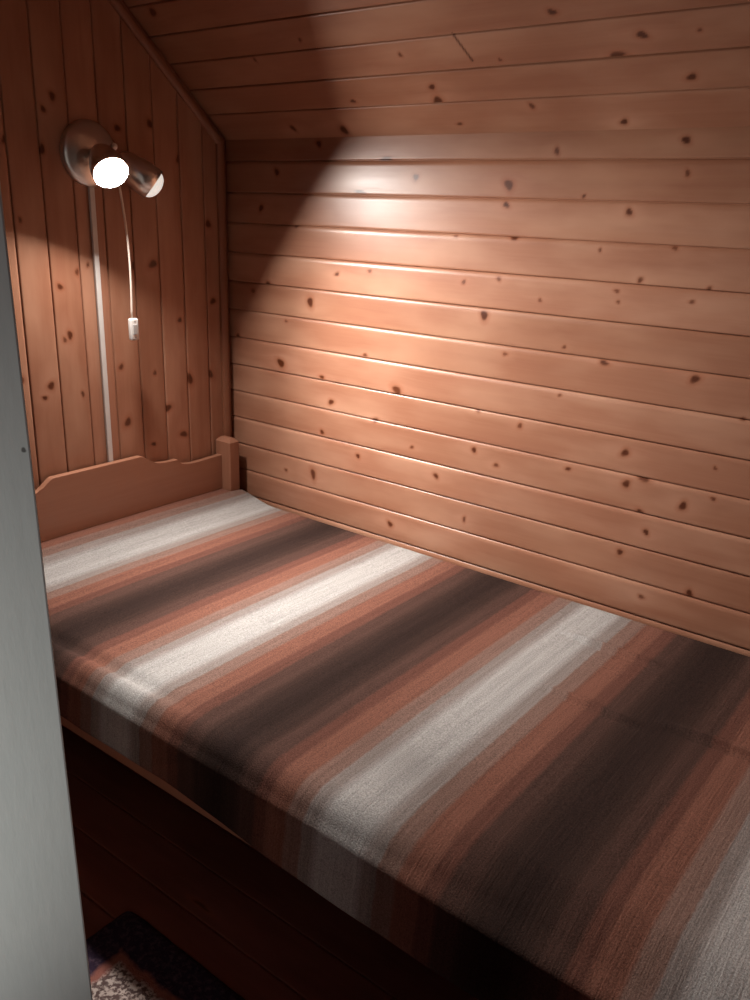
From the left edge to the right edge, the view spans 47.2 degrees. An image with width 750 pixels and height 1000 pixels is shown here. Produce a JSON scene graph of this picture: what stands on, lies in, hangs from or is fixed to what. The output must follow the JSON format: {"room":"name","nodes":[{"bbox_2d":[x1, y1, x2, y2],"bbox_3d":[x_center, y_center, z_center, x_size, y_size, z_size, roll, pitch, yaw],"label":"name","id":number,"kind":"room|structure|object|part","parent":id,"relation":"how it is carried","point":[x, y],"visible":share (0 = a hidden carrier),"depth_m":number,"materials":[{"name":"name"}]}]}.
{"room":"bedroom","nodes":[
{"label":"bedroom","id":0,"kind":"room"},
{"bbox_2d":[0,0,223,489],"bbox_3d":[-2.163,-0.131,1.151,0.050,2.460,5.256,16,23,35],"label":"wall","id":1,"kind":"structure","parent":0,"point":[63,62],"depth_m":2.68,"materials":[{"name":"brown wood"}]},
{"bbox_2d":[88,187,112,461],"bbox_3d":[-0.870,-0.486,2.738,0.010,0.985,0.018,16,23,35],"label":"cable cover","id":2,"kind":"object","parent":1,"relation":"attached to","point":[91,193],"visible":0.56,"depth_m":2.71,"materials":[{"name":"white plastic"}]},
{"bbox_2d":[60,119,163,340],"bbox_3d":[-0.759,-0.806,2.615,0.183,0.647,0.291,16,23,35],"label":"wall lamp","id":3,"kind":"object","parent":1,"relation":"attached to","point":[89,156],"visible":1,"depth_m":2.51,"materials":[{"name":"metal"}]},
{"bbox_3d":[-0.841,-1.027,2.544,0.037,0.188,0.188,16,23,35],"label":"plate","id":4,"kind":"part","parent":3,"relation":"part of","materials":[{"name":"metal"}]},
{"bbox_3d":[-0.779,-0.965,2.477,0.128,0.124,0.110,16,23,35],"label":"lamp shade","id":5,"kind":"part","parent":3,"relation":"part of","materials":[{"name":"glass"}]},
{"bbox_3d":[-0.764,-0.948,2.469,0.059,0.073,0.090,16,23,35],"label":"bulb","id":6,"kind":"part","parent":3,"relation":"part of","materials":[{"name":"white glass"}]},
{"bbox_3d":[-0.771,-1.045,2.536,0.019,0.021,0.019,6,19,11],"label":"knob","id":7,"kind":"part","parent":3,"relation":"part of","materials":[{"name":"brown metal"}]},
{"bbox_3d":[-0.772,-0.781,2.652,0.011,0.436,0.040,8,20,18],"label":"pull cord","id":8,"kind":"part","parent":3,"relation":"part of","materials":[{"name":"white plastic"}]},
{"bbox_2d":[128,318,138,340],"bbox_3d":[-0.774,-0.548,2.751,0.018,0.070,0.031,16,23,35],"label":"switch","id":9,"kind":"object","parent":3,"relation":"attached to","point":[132,322],"depth_m":2.74,"materials":[{"name":"grey plastic"}]},
{"bbox_3d":[-0.723,-0.994,2.624,0.142,0.133,0.100,-4,20,-17],"label":"lamp shade","id":10,"kind":"part","parent":3,"relation":"part of","materials":[{"name":"metal"}]},
{"bbox_3d":[-0.684,-0.972,2.645,0.079,0.073,0.070,16,23,35],"label":"bulb","id":11,"kind":"part","parent":3,"relation":"part of","materials":[{"name":"white glass"}]},
{"bbox_2d":[108,0,224,144],"bbox_3d":[-0.740,-1.441,2.539,0.018,0.692,0.773,16,23,35],"label":"trim","id":12,"kind":"structure","parent":1,"relation":"attached to","point":[119,7],"depth_m":2.68,"materials":[{"name":"brown wood"}]},
{"bbox_2d":[215,138,231,436],"bbox_3d":[-0.551,-0.404,3.201,0.018,1.751,0.036,16,23,35],"label":"trim","id":13,"kind":"structure","parent":1,"relation":"attached to","point":[220,147],"depth_m":3.07,"materials":[{"name":"brown wood"}]},
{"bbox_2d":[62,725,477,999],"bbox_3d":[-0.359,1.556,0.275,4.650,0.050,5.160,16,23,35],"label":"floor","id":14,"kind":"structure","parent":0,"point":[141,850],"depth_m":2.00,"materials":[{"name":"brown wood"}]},
{"bbox_2d":[0,185,92,999],"bbox_3d":[-0.706,0.274,0.769,0.820,2.008,0.042,-7,21,-24],"label":"door","id":15,"kind":"structure","parent":14,"relation":"on","point":[44,955],"depth_m":0.91,"materials":[{"name":"white paint"}]},
{"bbox_2d":[35,435,250,845],"bbox_3d":[0.019,0.492,2.235,2.420,0.716,1.154,16,23,35],"label":"bed","id":16,"kind":"object","parent":14,"relation":"on","point":[70,502],"visible":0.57,"depth_m":2.86,"materials":[{"name":"brown wood"}]},
{"bbox_3d":[-0.913,0.086,2.867,0.022,0.416,1.064,16,23,35],"label":"headboard","id":17,"kind":"part","parent":16,"relation":"part of","materials":[{"name":"brown wood"}]},
{"bbox_3d":[-0.320,0.646,1.819,2.248,0.096,0.028,16,23,35],"label":"rail","id":18,"kind":"part","parent":16,"relation":"part of","materials":[{"name":"brown wood"}]},
{"bbox_3d":[-0.565,0.102,3.323,0.078,0.714,0.047,16,23,35],"label":"post","id":19,"kind":"part","parent":16,"relation":"part of","materials":[{"name":"brown wood"}]},
{"bbox_3d":[0.022,0.480,2.240,2.230,0.164,1.053,16,23,35],"label":"mattress","id":20,"kind":"object","parent":16,"relation":"on","visible":0},
{"bbox_2d":[41,489,749,999],"bbox_3d":[-0.004,0.438,2.232,2.289,0.221,1.187,16,23,35],"label":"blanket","id":21,"kind":"object","parent":20,"relation":"on","point":[527,793],"visible":0.98,"depth_m":1.84,"materials":[{"name":"fabric"}]},
{"bbox_2d":[86,911,244,999],"bbox_3d":[-0.143,1.169,1.328,1.500,0.012,0.560,16,23,35],"label":"rug","id":22,"kind":"object","parent":14,"relation":"on","point":[129,958],"visible":0.75,"depth_m":1.81,"materials":[{"name":"carpet"}]},
{"bbox_2d":[123,0,749,139],"bbox_3d":[1.073,-0.978,1.270,4.660,0.716,0.798,16,23,35],"label":"ceiling","id":23,"kind":"structure","parent":0,"point":[258,69],"depth_m":2.19,"materials":[{"name":"brown wood"}]},
{"bbox_2d":[225,126,749,656],"bbox_3d":[1.265,0.079,1.945,4.660,1.768,0.050,16,23,35],"label":"wall","id":24,"kind":"structure","parent":0,"point":[521,358],"depth_m":2.47,"materials":[{"name":"brown wood"}]}
]}

